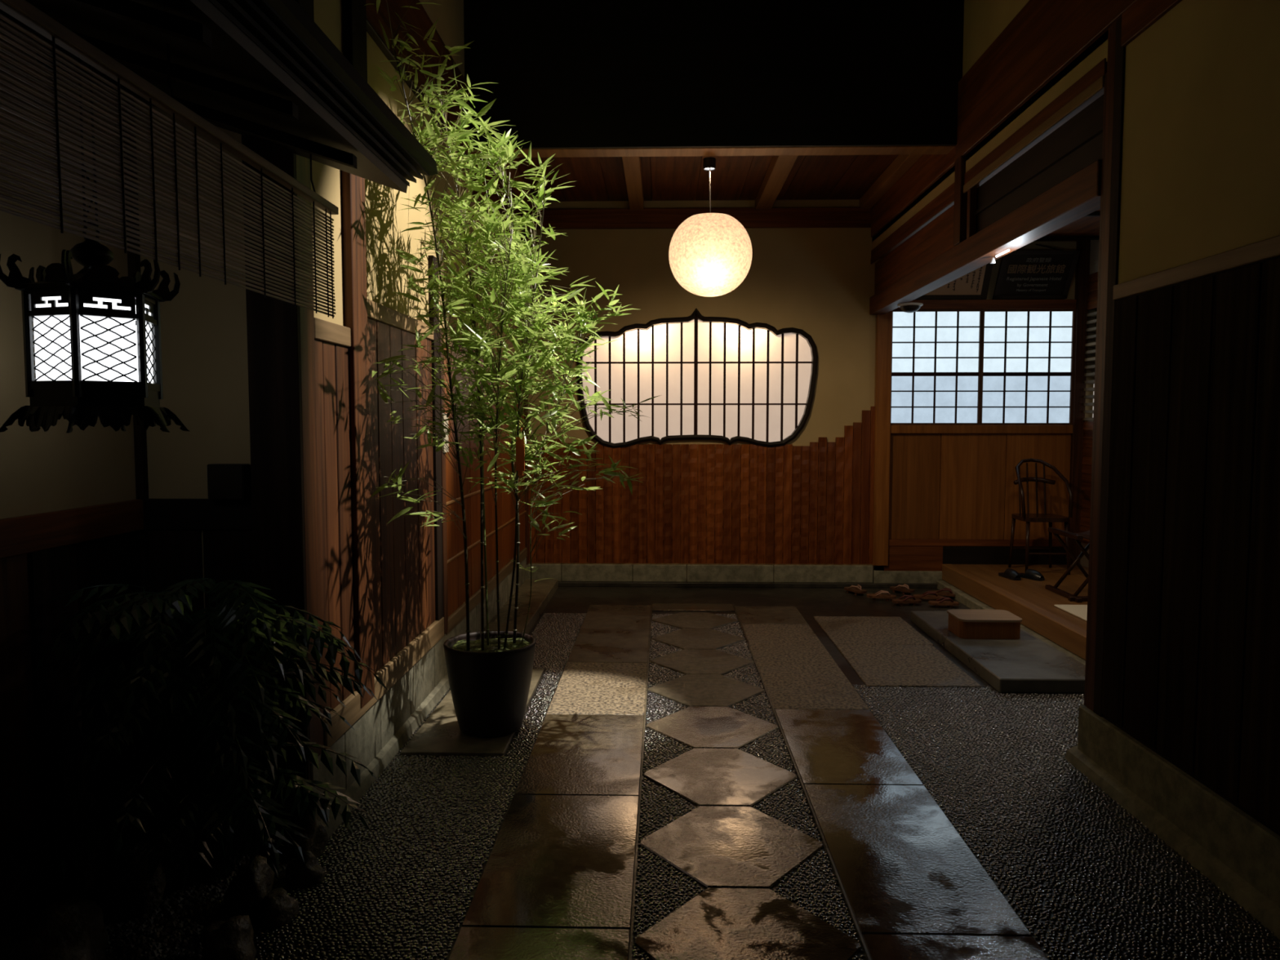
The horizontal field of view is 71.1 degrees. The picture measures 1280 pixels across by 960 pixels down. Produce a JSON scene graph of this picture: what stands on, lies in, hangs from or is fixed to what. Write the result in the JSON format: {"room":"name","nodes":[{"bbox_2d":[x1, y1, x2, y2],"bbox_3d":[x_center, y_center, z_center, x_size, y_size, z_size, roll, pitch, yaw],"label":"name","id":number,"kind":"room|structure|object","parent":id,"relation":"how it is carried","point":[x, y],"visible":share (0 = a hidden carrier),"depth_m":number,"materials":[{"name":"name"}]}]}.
{"room":"traditional dwelling","nodes":[
{"label":"traditional dwelling","id":0,"kind":"room"},
{"bbox_2d":[80,835,297,959],"bbox_3d":[-1.445,1.370,1.849,0.620,0.089,2.640,0,4,1],"label":"soil","id":1,"kind":"structure","parent":0,"point":[171,931],"depth_m":2.65,"materials":[{"name":"soil"}]},
{"bbox_2d":[30,577,389,901],"bbox_3d":[-1.340,0.817,2.703,1.092,1.024,0.810,0,4,1],"label":"shrub","id":2,"kind":"object","parent":1,"relation":"on","point":[217,717],"visible":0.98,"depth_m":2.61,"materials":[{"name":"green plant"}]},
{"bbox_2d":[199,915,256,959],"bbox_3d":[-1.144,1.313,2.485,0.152,0.202,0.177,-1,4,-14],"label":"rock","id":3,"kind":"object","parent":1,"relation":"on","point":[232,939],"visible":1,"depth_m":2.44,"materials":[{"name":"grey stone"}]},
{"bbox_2d":[223,855,274,918],"bbox_3d":[-1.215,1.278,2.783,0.143,0.204,0.160,0,4,1],"label":"rock","id":4,"kind":"object","parent":1,"relation":"on","point":[246,894],"visible":0.75,"depth_m":2.73,"materials":[{"name":"grey stone"}]},
{"bbox_2d":[284,850,324,888],"bbox_3d":[-1.107,1.294,2.963,0.119,0.144,0.116,-2,4,-25],"label":"rock","id":5,"kind":"object","parent":1,"relation":"on","point":[299,873],"visible":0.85,"depth_m":2.93,"materials":[{"name":"grey stone"}]},
{"bbox_2d":[288,811,328,857],"bbox_3d":[-1.161,1.252,3.140,0.103,0.197,0.110,2,4,33],"label":"rock","id":6,"kind":"object","parent":1,"relation":"on","point":[317,833],"visible":0.66,"depth_m":3.11,"materials":[{"name":"grey stone"}]},
{"bbox_2d":[0,0,528,929],"bbox_3d":[-1.470,-1.118,4.226,0.740,4.710,8.100,0,4,1],"label":"wall","id":7,"kind":"structure","parent":0,"point":[96,505],"depth_m":3.11,"materials":[{"name":"paint"}]},
{"bbox_2d":[0,0,338,318],"bbox_3d":[-1.028,-0.708,1.913,0.031,0.492,2.055,0,4,1],"label":"bamboo blind","id":8,"kind":"object","parent":7,"relation":"attached to","point":[22,11],"visible":1,"depth_m":1.84,"materials":[{"name":"brown wood"}]},
{"bbox_2d":[0,0,437,193],"bbox_3d":[-1.248,-1.057,1.678,1.035,0.425,2.820,0,4,1],"label":"eave","id":9,"kind":"object","parent":7,"relation":"attached to","point":[263,70],"visible":0.83,"depth_m":2.15,"materials":[{"name":"black wood"}]},
{"bbox_2d":[0,57,190,432],"bbox_3d":[-1.348,-0.580,2.203,0.415,0.922,0.411,0,4,1],"label":"hanging lantern","id":10,"kind":"object","parent":9,"relation":"hanging from","point":[93,342],"visible":0.99,"depth_m":2.12,"materials":[{"name":"black metal"}]},
{"bbox_2d":[206,463,250,499],"bbox_3d":[-1.409,0.005,3.073,0.125,0.120,0.058,0,4,1],"label":"box","id":11,"kind":"object","parent":7,"relation":"on","point":[224,481],"visible":1,"depth_m":3.04,"materials":[{"name":"black paint"}]},
{"bbox_2d":[442,413,448,453],"bbox_3d":[-1.102,-0.265,5.063,0.016,0.220,0.100,0,4,1],"label":"name plate","id":12,"kind":"object","parent":7,"relation":"attached to","point":[445,417],"visible":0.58,"depth_m":5.04,"materials":[{"name":"white paper"}]},
{"bbox_2d":[495,154,922,210],"bbox_3d":[0.483,-2.455,6.972,3.600,0.195,2.550,0,4,1],"label":"ceiling","id":13,"kind":"structure","parent":0,"point":[764,180],"depth_m":7.31,"materials":[{"name":"black wood"}]},
{"bbox_2d":[463,0,964,149],"bbox_3d":[0.456,-2.848,5.689,3.150,1.445,0.060,0,4,1],"label":"wall","id":14,"kind":"structure","parent":0,"point":[565,73],"depth_m":5.68,"materials":[{"name":"black wood"}]},
{"bbox_2d":[470,146,955,157],"bbox_3d":[0.458,-2.252,5.813,3.150,0.250,0.170,0,4,1],"label":"beam","id":15,"kind":"structure","parent":14,"relation":"attached to","point":[858,150],"depth_m":5.80,"materials":[{"name":"orange wood"}]},
{"bbox_2d":[668,156,752,297],"bbox_3d":[0.472,-1.686,5.994,0.558,0.904,0.558,0,4,1],"label":"pendant lamp","id":16,"kind":"object","parent":15,"relation":"hanging from","point":[710,254],"visible":1,"depth_m":5.81,"materials":[{"name":"white paper"}]},
{"bbox_2d":[253,578,1279,959],"bbox_3d":[1.113,1.241,4.462,6.400,0.190,8.400,0,4,1],"label":"floor","id":17,"kind":"structure","parent":0,"point":[687,773],"depth_m":3.42,"materials":[{"name":"stone"}]},
{"bbox_2d":[260,887,299,928],"bbox_3d":[-1.107,1.312,2.740,0.116,0.110,0.134,0,4,1],"label":"rock","id":18,"kind":"object","parent":17,"relation":"on","point":[278,908],"visible":0.99,"depth_m":2.71,"materials":[{"name":"grey stone"}]},
{"bbox_2d":[443,631,535,737],"bbox_3d":[-0.730,1.000,4.373,0.444,0.432,0.444,0,4,1],"label":"pot","id":19,"kind":"object","parent":17,"relation":"on","point":[490,679],"depth_m":4.22,"materials":[{"name":"black ceramic"}]},
{"bbox_2d":[364,0,661,737],"bbox_3d":[-0.536,-0.472,4.190,1.236,3.392,1.327,1,4,9],"label":"bamboo","id":20,"kind":"object","parent":17,"relation":"on","point":[490,673],"visible":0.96,"depth_m":4.17,"materials":[{"name":"green plant"}]},
{"bbox_2d":[515,424,524,475],"bbox_3d":[-0.541,-0.140,4.102,0.038,0.229,0.209,0,4,-3],"label":"paper tag","id":21,"kind":"object","parent":20,"relation":"hanging from","point":[520,456],"visible":0.92,"depth_m":4.00,"materials":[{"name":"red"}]},
{"bbox_2d":[844,584,866,595],"bbox_3d":[1.902,0.965,7.912,0.099,0.076,0.240,-2,4,-27],"label":"sandal","id":22,"kind":"object","parent":17,"relation":"on","point":[857,591],"visible":1,"depth_m":7.87,"materials":[{"name":"brown wood"}]},
{"bbox_2d":[866,590,896,600],"bbox_3d":[2.055,0.983,7.628,0.240,0.076,0.099,1,4,14],"label":"sandal","id":23,"kind":"object","parent":17,"relation":"on","point":[877,595],"visible":1,"depth_m":7.59,"materials":[{"name":"brown wood"}]},
{"bbox_2d":[889,583,914,594],"bbox_3d":[2.323,0.963,7.941,0.099,0.076,0.240,-2,4,-33],"label":"sandal","id":24,"kind":"object","parent":17,"relation":"on","point":[899,588],"visible":1,"depth_m":7.91,"materials":[{"name":"brown wood"}]},
{"bbox_2d":[892,595,921,605],"bbox_3d":[2.210,0.996,7.425,0.240,0.076,0.099,0,4,-6],"label":"sandal","id":25,"kind":"object","parent":17,"relation":"on","point":[910,599],"visible":1,"depth_m":7.39,"materials":[{"name":"brown wood"}]},
{"bbox_2d":[913,591,942,600],"bbox_3d":[2.444,0.985,7.598,0.240,0.076,0.099,1,4,17],"label":"sandal","id":26,"kind":"object","parent":17,"relation":"on","point":[925,596],"visible":0.8,"depth_m":7.57,"materials":[{"name":"brown wood"}]},
{"bbox_2d":[930,587,955,597],"bbox_3d":[2.628,0.975,7.753,0.240,0.076,0.099,3,5,40],"label":"sandal","id":27,"kind":"object","parent":17,"relation":"on","point":[948,594],"visible":0.78,"depth_m":7.72,"materials":[{"name":"brown wood"}]},
{"bbox_2d":[928,596,959,608],"bbox_3d":[2.487,1.002,7.338,0.240,0.076,0.099,0,4,6],"label":"sandal","id":28,"kind":"object","parent":17,"relation":"on","point":[944,602],"visible":1,"depth_m":7.30,"materials":[{"name":"brown wood"}]},
{"bbox_2d":[911,610,1085,693],"bbox_3d":[2.342,1.094,5.907,0.613,0.082,1.815,0,4,1],"label":"stone","id":29,"kind":"object","parent":17,"relation":"on","point":[1028,664],"visible":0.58,"depth_m":5.40,"materials":[{"name":"grey stone"}]},
{"bbox_2d":[946,608,1022,639],"bbox_3d":[2.330,0.977,6.077,0.418,0.130,0.340,0,4,1],"label":"step stool","id":30,"kind":"object","parent":29,"relation":"on","point":[966,624],"visible":1,"depth_m":5.92,"materials":[{"name":"orange wood"}]},
{"bbox_2d":[525,199,1096,588],"bbox_3d":[1.387,-1.350,8.147,5.550,4.750,0.200,0,4,1],"label":"wall","id":31,"kind":"structure","parent":0,"point":[716,513],"depth_m":8.18,"materials":[{"name":"paint"}]},
{"bbox_2d":[577,308,817,448],"bbox_3d":[0.519,-0.946,8.472,2.900,1.800,0.648,0,4,1],"label":"window","id":32,"kind":"structure","parent":31,"relation":"in","point":[729,380],"depth_m":8.23,"materials":[{"name":"white paper"}]},
{"bbox_2d":[915,262,993,299],"bbox_3d":[2.728,-1.790,7.964,0.760,0.340,0.190,0,4,1],"label":"framed certificate","id":33,"kind":"object","parent":31,"relation":"on","point":[974,285],"visible":0.29,"depth_m":7.99,"materials":[{"name":"black paint"}]},
{"bbox_2d":[890,309,1075,425],"bbox_3d":[3.083,-1.016,8.092,1.655,1.040,0.035,0,4,1],"label":"window","id":34,"kind":"structure","parent":31,"relation":"in","point":[949,366],"depth_m":8.10,"materials":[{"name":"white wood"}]},
{"bbox_2d":[992,244,1079,299],"bbox_3d":[3.487,-1.858,7.901,0.650,0.484,0.278,0,4,1],"label":"sign","id":35,"kind":"object","parent":31,"relation":"attached to","point":[1022,274],"visible":1,"depth_m":7.89,"materials":[{"name":"black"}]},
{"bbox_2d":[871,30,1108,242],"bbox_3d":[3.046,-2.028,5.906,2.020,0.110,4.300,0,4,1],"label":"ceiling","id":36,"kind":"structure","parent":0,"point":[1086,228],"depth_m":7.40,"materials":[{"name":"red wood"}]},
{"bbox_2d":[936,564,1088,665],"bbox_3d":[3.305,1.018,6.085,1.300,0.228,4.280,0,4,1],"label":"floor","id":37,"kind":"structure","parent":0,"point":[975,586],"depth_m":6.92,"materials":[{"name":"brown wood"}]},
{"bbox_2d":[998,568,1021,580],"bbox_3d":[3.092,0.779,7.490,0.100,0.077,0.273,0,4,-4],"label":"slipper","id":38,"kind":"object","parent":37,"relation":"on","point":[1011,574],"visible":1,"depth_m":7.41,"materials":[{"name":"black leather"}]},
{"bbox_2d":[1018,568,1044,581],"bbox_3d":[3.251,0.780,7.466,0.100,0.077,0.273,-1,4,-19],"label":"slipper","id":39,"kind":"object","parent":37,"relation":"on","point":[1030,574],"visible":0.95,"depth_m":7.39,"materials":[{"name":"black leather"}]},
{"bbox_2d":[1008,458,1072,574],"bbox_3d":[3.481,0.307,7.815,0.440,0.976,0.437,0,4,1],"label":"bentwood chair","id":40,"kind":"object","parent":37,"relation":"on","point":[1028,517],"visible":0.96,"depth_m":7.84,"materials":[{"name":"brown wood"}]},
{"bbox_2d":[1044,527,1089,602],"bbox_3d":[3.337,0.623,6.700,0.430,0.488,0.540,0,4,1],"label":"folding stool","id":41,"kind":"object","parent":37,"relation":"on","point":[1076,537],"visible":0.5,"depth_m":6.77,"materials":[{"name":"brown wood"}]},
{"bbox_2d":[1053,604,1087,621],"bbox_3d":[3.319,0.941,5.453,0.840,0.012,1.730,0,4,1],"label":"floor mat","id":42,"kind":"object","parent":37,"relation":"on","point":[1080,611],"visible":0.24,"depth_m":6.16,"materials":[{"name":"beige fabric"}]},
{"bbox_2d":[869,0,1279,939],"bbox_3d":[2.015,-1.111,4.112,0.205,4.710,8.050,0,4,1],"label":"wall","id":43,"kind":"structure","parent":0,"point":[1176,148],"depth_m":3.35,"materials":[{"name":"paint"}]},
{"bbox_2d":[897,302,923,312],"bbox_3d":[2.222,-1.411,7.370,0.200,0.069,0.200,0,4,1],"label":"sensor","id":44,"kind":"object","parent":43,"relation":"attached to","point":[904,307],"visible":1,"depth_m":7.31,"materials":[{"name":"white plastic"}]},
{"bbox_2d":[990,248,1009,263],"bbox_3d":[2.059,-1.278,5.125,0.032,0.037,0.256,0,4,1],"label":"spot lamp","id":45,"kind":"object","parent":43,"relation":"attached to","point":[993,260],"visible":1,"depth_m":5.15,"materials":[{"name":"white metal"}]},
{"bbox_2d":[1080,240,1098,567],"bbox_3d":[3.995,-0.586,5.992,0.122,3.000,4.265,0,4,1],"label":"wall","id":46,"kind":"structure","parent":0,"point":[1092,290],"depth_m":7.97,"materials":[{"name":"paint"}]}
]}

